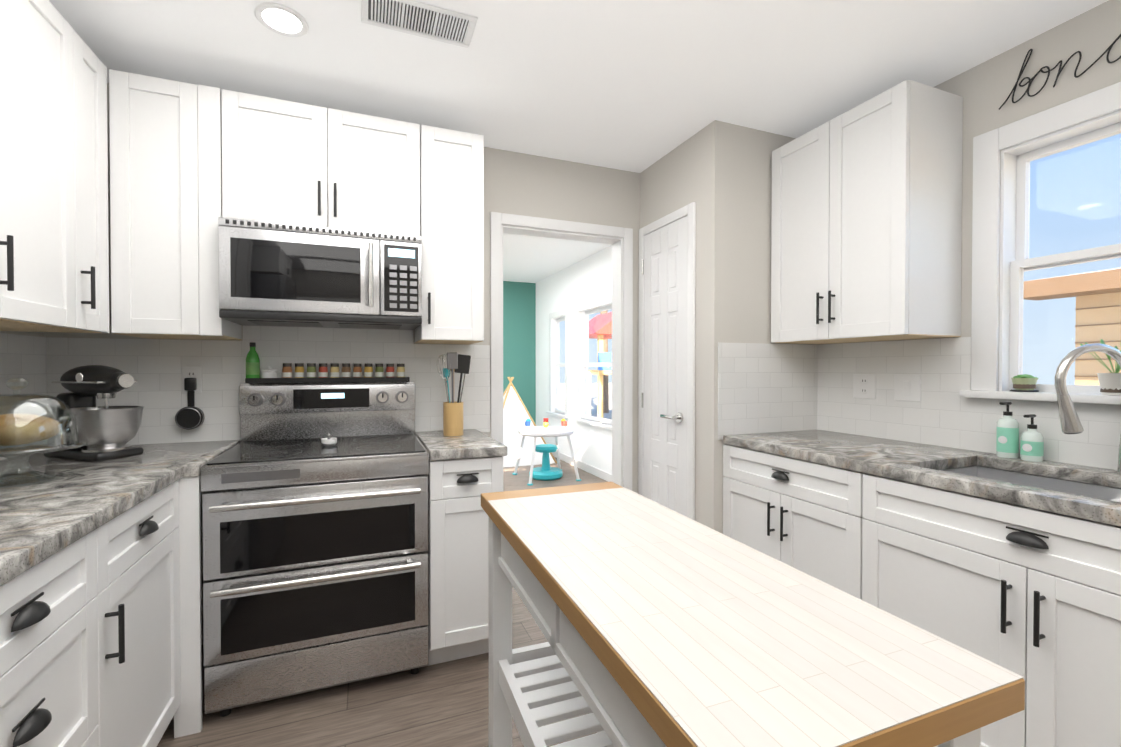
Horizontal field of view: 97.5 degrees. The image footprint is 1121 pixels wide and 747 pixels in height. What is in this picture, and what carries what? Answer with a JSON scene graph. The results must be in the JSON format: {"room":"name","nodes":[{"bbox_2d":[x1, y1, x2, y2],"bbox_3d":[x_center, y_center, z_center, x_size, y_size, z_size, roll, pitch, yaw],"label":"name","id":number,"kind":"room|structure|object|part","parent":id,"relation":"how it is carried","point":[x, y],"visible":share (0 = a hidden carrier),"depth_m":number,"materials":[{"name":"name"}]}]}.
{"room":"kitchen","nodes":[
{"label":"kitchen","id":0,"kind":"room"},
{"bbox_2d":[0,331,43,336],"bbox_3d":[-1.344,0.022,-0.055,0.120,2.440,4.618,0,1,-22],"label":"wall","id":1,"kind":"structure","parent":0,"point":[39,334],"depth_m":1.89,"materials":[{"name":"paint"}]},
{"bbox_2d":[0,333,46,460],"bbox_3d":[-1.779,0.098,1.214,0.008,0.472,1.696,0,1,-22],"label":"tile backsplash","id":2,"kind":"structure","parent":1,"relation":"attached to","point":[23,356],"depth_m":1.86,"materials":[{"name":"white tile"}]},
{"bbox_2d":[0,0,108,332],"bbox_3d":[-1.567,-0.626,1.171,0.374,0.970,1.234,0,1,-22],"label":"upper cabinet","id":3,"kind":"object","parent":1,"relation":"attached to","point":[54,257],"visible":1,"depth_m":1.49,"materials":[{"name":"white wood"}]},
{"bbox_2d":[44,83,639,644],"bbox_3d":[-0.511,-0.007,2.698,3.465,2.440,0.120,0,1,-22],"label":"wall","id":4,"kind":"structure","parent":0,"point":[532,185],"depth_m":2.81,"materials":[{"name":"paint"}]},
{"bbox_2d":[109,69,241,339],"bbox_3d":[-1.557,-0.635,2.026,0.346,0.970,0.338,0,1,-22],"label":"upper cabinet","id":5,"kind":"object","parent":4,"relation":"attached to","point":[165,137],"visible":1,"depth_m":1.87,"materials":[{"name":"white wood"}]},
{"bbox_2d":[46,326,489,444],"bbox_3d":[-1.236,0.040,2.340,1.833,0.565,0.008,0,1,-22],"label":"tile backsplash","id":6,"kind":"structure","parent":4,"relation":"attached to","point":[153,367],"depth_m":2.24,"materials":[{"name":"white tile"}]},
{"bbox_2d":[175,367,204,429],"bbox_3d":[-1.621,0.107,2.153,0.100,0.274,0.053,0,1,-22],"label":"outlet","id":7,"kind":"object","parent":6,"relation":"attached to","point":[191,416],"depth_m":2.15,"materials":[{"name":"black plastic"}]},
{"bbox_3d":[-1.630,0.029,2.174,0.072,0.118,0.007,0,1,-22],"label":"back electrical outlet","id":8,"kind":"part","parent":7,"relation":"part of","materials":[{"name":"white plastic"}]},
{"bbox_2d":[221,89,419,235],"bbox_3d":[-1.037,-0.864,2.212,0.755,0.515,0.374,0,1,-22],"label":"upper cabinet","id":9,"kind":"object","parent":4,"relation":"attached to","point":[289,162],"visible":0.73,"depth_m":2.06,"materials":[{"name":"white wood"}]},
{"bbox_2d":[218,217,421,329],"bbox_3d":[-1.022,-0.409,2.179,0.755,0.388,0.435,0,1,-22],"label":"microwave","id":10,"kind":"object","parent":9,"relation":"attached to","point":[281,274],"visible":1,"depth_m":2.02,"materials":[{"name":"silver metal"}]},
{"bbox_2d":[414,124,483,343],"bbox_3d":[-0.550,-0.639,2.408,0.288,0.970,0.374,0,1,-22],"label":"upper cabinet","id":11,"kind":"object","parent":4,"relation":"attached to","point":[452,199],"visible":0.98,"depth_m":2.27,"materials":[{"name":"white wood"}]},
{"bbox_2d":[490,212,632,490],"bbox_3d":[0.003,0.166,2.905,0.879,2.090,0.152,0,1,-22],"label":"trim","id":12,"kind":"structure","parent":4,"relation":"attached to","point":[622,313],"depth_m":2.97,"materials":[{"name":"white wood"}]},
{"bbox_2d":[157,457,607,746],"bbox_3d":[-0.459,1.242,2.815,3.990,0.060,9.270,0,1,-22],"label":"floor","id":13,"kind":"structure","parent":0,"point":[444,704],"depth_m":1.78,"materials":[{"name":"brown wood"}]},
{"bbox_2d":[0,476,201,746],"bbox_3d":[-1.352,0.794,1.064,0.683,0.874,1.077,0,1,-22],"label":"base cabinet","id":14,"kind":"object","parent":13,"relation":"on","point":[100,636],"visible":0.92,"depth_m":1.21,"materials":[{"name":"white wood"}]},
{"bbox_2d":[0,440,239,585],"bbox_3d":[-1.464,0.332,1.341,0.684,0.040,1.683,0,1,-22],"label":"countertop","id":15,"kind":"structure","parent":14,"relation":"on","point":[72,501],"depth_m":1.30,"materials":[{"name":"stone"}]},
{"bbox_2d":[0,438,88,487],"bbox_3d":[-1.546,0.258,1.402,0.292,0.106,0.292,0,1,-22],"label":"cake stand","id":16,"kind":"object","parent":15,"relation":"on","point":[17,482],"visible":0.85,"depth_m":1.41,"materials":[{"name":"clear glass"}]},
{"bbox_2d":[0,413,60,445],"bbox_3d":[-1.554,0.158,1.404,0.175,0.090,0.160,0,1,-39],"label":"bread loaf","id":17,"kind":"object","parent":16,"relation":"on","point":[31,439],"depth_m":1.37,"materials":[{"name":"beige food"}]},
{"bbox_2d":[0,378,78,450],"bbox_3d":[-1.546,0.108,1.401,0.250,0.191,0.250,0,1,-22],"label":"cake dome","id":18,"kind":"object","parent":16,"relation":"on","point":[62,405],"visible":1,"depth_m":1.40,"materials":[{"name":"clear glass"}]},
{"bbox_2d":[44,365,144,460],"bbox_3d":[-1.717,0.138,1.792,0.318,0.338,0.258,0,1,16],"label":"stand mixer","id":19,"kind":"object","parent":15,"relation":"on","point":[106,431],"visible":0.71,"depth_m":1.76,"materials":[{"name":"black plastic"}]},
{"bbox_2d":[201,381,428,716],"bbox_3d":[-0.975,0.632,2.073,0.755,1.175,0.687,0,1,-22],"label":"range oven","id":20,"kind":"object","parent":13,"relation":"on","point":[315,563],"visible":0.98,"depth_m":1.83,"materials":[{"name":"silver metal"}]},
{"bbox_2d":[245,377,409,382],"bbox_3d":[-1.084,0.030,2.340,0.695,0.022,0.093,0,1,-22],"label":"spice shelf","id":21,"kind":"object","parent":20,"relation":"on","point":[313,380],"visible":0.96,"depth_m":2.29,"materials":[{"name":"black metal"}]},
{"bbox_2d":[246,342,259,377],"bbox_3d":[-1.390,-0.052,2.222,0.055,0.175,0.055,0,1,-22],"label":"bottle","id":22,"kind":"object","parent":21,"relation":"on","point":[252,364],"visible":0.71,"depth_m":2.20,"materials":[{"name":"green glass"}]},
{"bbox_2d":[261,367,277,377],"bbox_3d":[-1.330,0.002,2.247,0.066,0.066,0.066,0,1,-22],"label":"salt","id":23,"kind":"object","parent":21,"relation":"on","point":[269,372],"visible":0.69,"depth_m":2.22,"materials":[{"name":"white ceramic"}]},
{"bbox_2d":[282,363,404,377],"bbox_3d":[-1.030,-0.007,2.366,0.540,0.082,0.040,0,1,-22],"label":"spice jars","id":24,"kind":"object","parent":21,"relation":"on","point":[323,370],"visible":0.83,"depth_m":2.35,"materials":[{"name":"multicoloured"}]},
{"bbox_2d":[321,434,336,445],"bbox_3d":[-0.982,0.280,2.086,0.062,0.050,0.062,0,1,-22],"label":"spoon rest","id":25,"kind":"object","parent":20,"relation":"on","point":[329,440],"visible":1,"depth_m":2.07,"materials":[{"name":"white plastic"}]},
{"bbox_2d":[428,456,502,665],"bbox_3d":[-0.489,0.780,2.291,0.302,0.874,0.664,0,1,-22],"label":"base cabinet","id":26,"kind":"object","parent":13,"relation":"on","point":[458,579],"visible":0.65,"depth_m":2.01,"materials":[{"name":"white wood"}]},
{"bbox_2d":[415,429,506,460],"bbox_3d":[-0.485,0.322,2.297,0.316,0.040,0.632,0,1,-22],"label":"countertop","id":27,"kind":"structure","parent":26,"relation":"on","point":[468,443],"depth_m":2.08,"materials":[{"name":"stone"}]},
{"bbox_2d":[443,402,462,435],"bbox_3d":[-0.522,0.220,2.397,0.096,0.160,0.096,0,1,-22],"label":"utensil crock","id":28,"kind":"object","parent":27,"relation":"on","point":[452,419],"visible":0.94,"depth_m":2.36,"materials":[{"name":"brown wood"}]},
{"bbox_2d":[437,352,470,402],"bbox_3d":[-0.520,0.093,2.389,0.165,0.388,0.116,0,1,-22],"label":"utensils","id":29,"kind":"object","parent":28,"relation":"in","point":[457,362],"visible":0.94,"depth_m":2.38,"materials":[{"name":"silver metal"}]},
{"bbox_2d":[503,377,556,466],"bbox_3d":[-0.676,0.610,6.689,0.982,1.132,0.982,0,1,-22],"label":"tent","id":30,"kind":"object","parent":13,"relation":"on","point":[516,415],"visible":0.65,"depth_m":6.43,"materials":[{"name":"white fabric"}]},
{"bbox_2d":[512,418,580,485],"bbox_3d":[-0.166,0.857,5.603,0.630,0.659,0.630,0,1,-22],"label":"table","id":31,"kind":"object","parent":13,"relation":"on","point":[545,472],"visible":1,"depth_m":5.48,"materials":[{"name":"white plastic"}]},
{"bbox_2d":[481,482,1024,746],"bbox_3d":[0.147,0.781,0.948,0.400,0.901,1.010,0,1,-21],"label":"island cart","id":32,"kind":"object","parent":13,"relation":"on","point":[659,625],"visible":1,"depth_m":0.67,"materials":[{"name":"white wood"}]},
{"bbox_2d":[723,444,865,599],"bbox_3d":[1.202,0.782,2.185,0.664,0.874,0.722,0,1,-22],"label":"base cabinet","id":33,"kind":"object","parent":13,"relation":"on","point":[804,516],"visible":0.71,"depth_m":1.99,"materials":[{"name":"white wood"}]},
{"bbox_2d":[862,473,1120,746],"bbox_3d":[1.509,0.790,1.415,0.664,0.874,0.930,0,1,-22],"label":"base cabinet","id":34,"kind":"object","parent":13,"relation":"on","point":[1032,596],"visible":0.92,"depth_m":1.32,"materials":[{"name":"white wood"}]},
{"bbox_2d":[723,430,1120,526],"bbox_3d":[1.524,0.332,1.401,0.627,0.040,2.392,0,1,-22],"label":"countertop","id":35,"kind":"structure","parent":34,"relation":"on","point":[919,463],"depth_m":1.72,"materials":[{"name":"stone"}]},
{"bbox_2d":[996,402,1018,457],"bbox_3d":[1.634,0.205,1.801,0.071,0.203,0.061,0,1,-22],"label":"soap bottle","id":36,"kind":"object","parent":35,"relation":"on","point":[1007,437],"visible":1,"depth_m":1.78,"materials":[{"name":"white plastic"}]},
{"bbox_2d":[941,466,1120,501],"bbox_3d":[1.507,0.451,1.418,0.442,0.196,0.780,0,1,-22],"label":"sink","id":37,"kind":"object","parent":35,"relation":"in","point":[1085,489],"visible":0.1,"depth_m":1.66,"materials":[{"name":"silver metal"}]},
{"bbox_2d":[1020,414,1043,461],"bbox_3d":[1.659,0.226,1.733,0.070,0.163,0.059,0,1,-22],"label":"soap bottle","id":38,"kind":"object","parent":35,"relation":"on","point":[1032,446],"visible":0.98,"depth_m":1.72,"materials":[{"name":"white plastic"}]},
{"bbox_2d":[1055,343,1120,473],"bbox_3d":[1.661,0.109,1.488,0.235,0.402,0.165,0,1,-22],"label":"faucet","id":39,"kind":"object","parent":35,"relation":"on","point":[1070,422],"visible":1,"depth_m":1.50,"materials":[{"name":"silver metal"}]},
{"bbox_2d":[503,281,535,423],"bbox_3d":[-2.152,-0.118,7.051,3.750,2.570,0.120,0,1,-22],"label":"wall","id":40,"kind":"structure","parent":0,"point":[519,332],"depth_m":7.60,"materials":[{"name":"teal paint"}]},
{"bbox_2d":[503,233,610,282],"bbox_3d":[-1.313,-1.401,4.932,3.990,0.040,4.652,0,1,-22],"label":"ceiling","id":41,"kind":"structure","parent":0,"point":[529,259],"depth_m":5.79,"materials":[{"name":"paint"}]},
{"bbox_2d":[536,245,611,473],"bbox_3d":[0.484,-0.103,5.662,0.120,2.570,4.652,0,1,-22],"label":"wall","id":42,"kind":"structure","parent":0,"point":[585,280],"depth_m":6.30,"materials":[{"name":"paint"}]},
{"bbox_2d":[546,295,611,429],"bbox_3d":[0.542,-0.126,5.428,0.155,1.440,3.670,0,1,-22],"label":"sunroom window","id":43,"kind":"structure","parent":42,"relation":"in","point":[585,306],"depth_m":6.14,"materials":[{"name":"white wood"}]},
{"bbox_2d":[551,452,611,481],"bbox_3d":[0.439,1.137,5.609,0.012,0.090,4.501,0,1,-22],"label":"baseboard","id":44,"kind":"structure","parent":42,"relation":"attached to","point":[601,474],"depth_m":5.86,"materials":[{"name":"white wood"}]},
{"bbox_2d":[49,0,1107,172],"bbox_3d":[0.322,-1.224,0.596,3.705,0.040,4.618,0,1,-22],"label":"ceiling","id":45,"kind":"structure","parent":0,"point":[638,86],"depth_m":1.90,"materials":[{"name":"paint"}]},
{"bbox_2d":[254,2,308,36],"bbox_3d":[-0.955,-1.211,1.689,0.164,0.008,0.164,0,1,-22],"label":"recessed light","id":46,"kind":"object","parent":45,"relation":"in","point":[280,19],"visible":1,"depth_m":1.68,"materials":[{"name":"white plastic"}]},
{"bbox_2d":[361,0,477,47],"bbox_3d":[-0.484,-1.212,1.686,0.370,0.006,0.170,0,1,-22],"label":"ceiling vent","id":47,"kind":"object","parent":45,"relation":"in","point":[439,24],"visible":1,"depth_m":1.69,"materials":[{"name":"white plastic"}]},
{"bbox_2d":[640,120,817,533],"bbox_3d":[0.933,-0.008,2.834,0.681,2.440,0.696,0,1,-22],"label":"wall","id":48,"kind":"structure","parent":0,"point":[719,173],"depth_m":2.45,"materials":[{"name":"paint"}]},
{"bbox_2d":[641,216,687,516],"bbox_3d":[0.558,0.191,2.762,0.067,2.028,0.444,0,1,-22],"label":"closet door","id":49,"kind":"structure","parent":48,"relation":"in","point":[664,393],"depth_m":2.74,"materials":[{"name":"white wood"}]},
{"bbox_2d":[638,202,695,520],"bbox_3d":[0.584,0.167,2.767,0.016,2.090,0.540,0,1,-22],"label":"door frame","id":50,"kind":"structure","parent":48,"relation":"attached to","point":[689,210],"depth_m":2.54,"materials":[{"name":"white wood"}]},
{"bbox_2d":[718,342,817,439],"bbox_3d":[1.068,0.084,2.509,0.651,0.472,0.008,0,1,-22],"label":"tile backsplash","id":51,"kind":"structure","parent":48,"relation":"attached to","point":[766,388],"depth_m":2.50,"materials":[{"name":"white tile"}]},
{"bbox_2d":[818,0,1120,390],"bbox_3d":[1.987,0.008,1.273,0.120,2.440,4.618,0,1,-22],"label":"wall","id":52,"kind":"structure","parent":0,"point":[984,89],"depth_m":1.80,"materials":[{"name":"paint"}]},
{"bbox_2d":[771,80,962,343],"bbox_3d":[1.331,-0.637,2.238,0.374,0.970,0.670,0,1,-22],"label":"upper cabinet","id":53,"kind":"object","parent":52,"relation":"attached to","point":[866,232],"visible":1,"depth_m":2.00,"materials":[{"name":"white wood"}]},
{"bbox_2d":[817,337,1120,469],"bbox_3d":[1.818,0.095,1.520,0.008,0.472,2.400,0,1,-22],"label":"tile backsplash","id":54,"kind":"structure","parent":52,"relation":"attached to","point":[943,413],"depth_m":2.08,"materials":[{"name":"white tile"}]},
{"bbox_2d":[853,374,875,398],"bbox_3d":[1.468,0.062,2.377,0.007,0.118,0.115,0,1,-22],"label":"electrical outlet","id":55,"kind":"object","parent":54,"relation":"attached to","point":[864,385],"visible":1,"depth_m":2.37,"materials":[{"name":"white plastic"}]},
{"bbox_2d":[894,374,920,401],"bbox_3d":[1.542,0.064,2.189,0.010,0.118,0.115,0,1,-22],"label":"light switch","id":56,"kind":"object","parent":54,"relation":"attached to","point":[907,387],"visible":1,"depth_m":2.19,"materials":[{"name":"white plastic"}]},
{"bbox_2d":[959,82,1120,404],"bbox_3d":[1.847,-0.416,1.544,0.175,1.028,0.956,0,1,-22],"label":"kitchen window","id":57,"kind":"structure","parent":52,"relation":"in","point":[1001,222],"depth_m":1.87,"materials":[{"name":"white wood"}]},
{"bbox_2d":[1010,374,1038,391],"bbox_3d":[1.708,0.034,1.811,0.080,0.064,0.080,0,1,-22],"label":"succulent pot","id":58,"kind":"object","parent":57,"relation":"on","point":[1024,383],"visible":1,"depth_m":1.79,"materials":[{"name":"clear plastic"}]},
{"bbox_2d":[1080,339,1120,394],"bbox_3d":[1.786,-0.027,1.594,0.095,0.191,0.140,0,1,-22],"label":"plant pot","id":59,"kind":"object","parent":57,"relation":"on","point":[1110,383],"visible":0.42,"depth_m":1.57,"materials":[{"name":"ceramic"}]},
{"bbox_2d":[999,34,1120,109],"bbox_3d":[1.778,-1.042,1.590,0.005,0.262,0.605,0,1,-22],"label":"sign","id":60,"kind":"object","parent":52,"relation":"attached to","point":[1108,49],"visible":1,"depth_m":1.74,"materials":[{"name":"black metal"}]},
{"label":"outside","id":61,"kind":"structure","parent":0,"visible":0},
{"bbox_2d":[560,383,611,419],"bbox_3d":[2.750,1.268,6.447,70.000,0.050,70.000,0,1,-22],"label":"ground","id":62,"kind":"structure","parent":61,"point":[593,405],"depth_m":20.02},
{"bbox_2d":[588,312,611,417],"bbox_3d":[1.211,-0.149,11.847,1.750,2.670,1.600,0,1,-22],"label":"playset","id":63,"kind":"object","parent":62,"relation":"on","point":[600,333],"depth_m":11.05,"materials":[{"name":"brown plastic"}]},
{"bbox_2d":[600,310,608,412],"bbox_3d":[1.830,-2.394,11.721,7.874,7.161,7.401,0,1,-22],"label":"trees","id":64,"kind":"object","parent":62,"relation":"on","point":[605,386],"depth_m":14.34,"materials":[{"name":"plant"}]},
{"bbox_2d":[1023,268,1120,385],"bbox_3d":[9.782,-0.054,1.484,7.300,2.700,10.200,0,1,-22],"label":"house","id":65,"kind":"structure","parent":62,"relation":"on","point":[1086,376],"depth_m":4.57,"materials":[{"name":"beige wood"}]}
]}

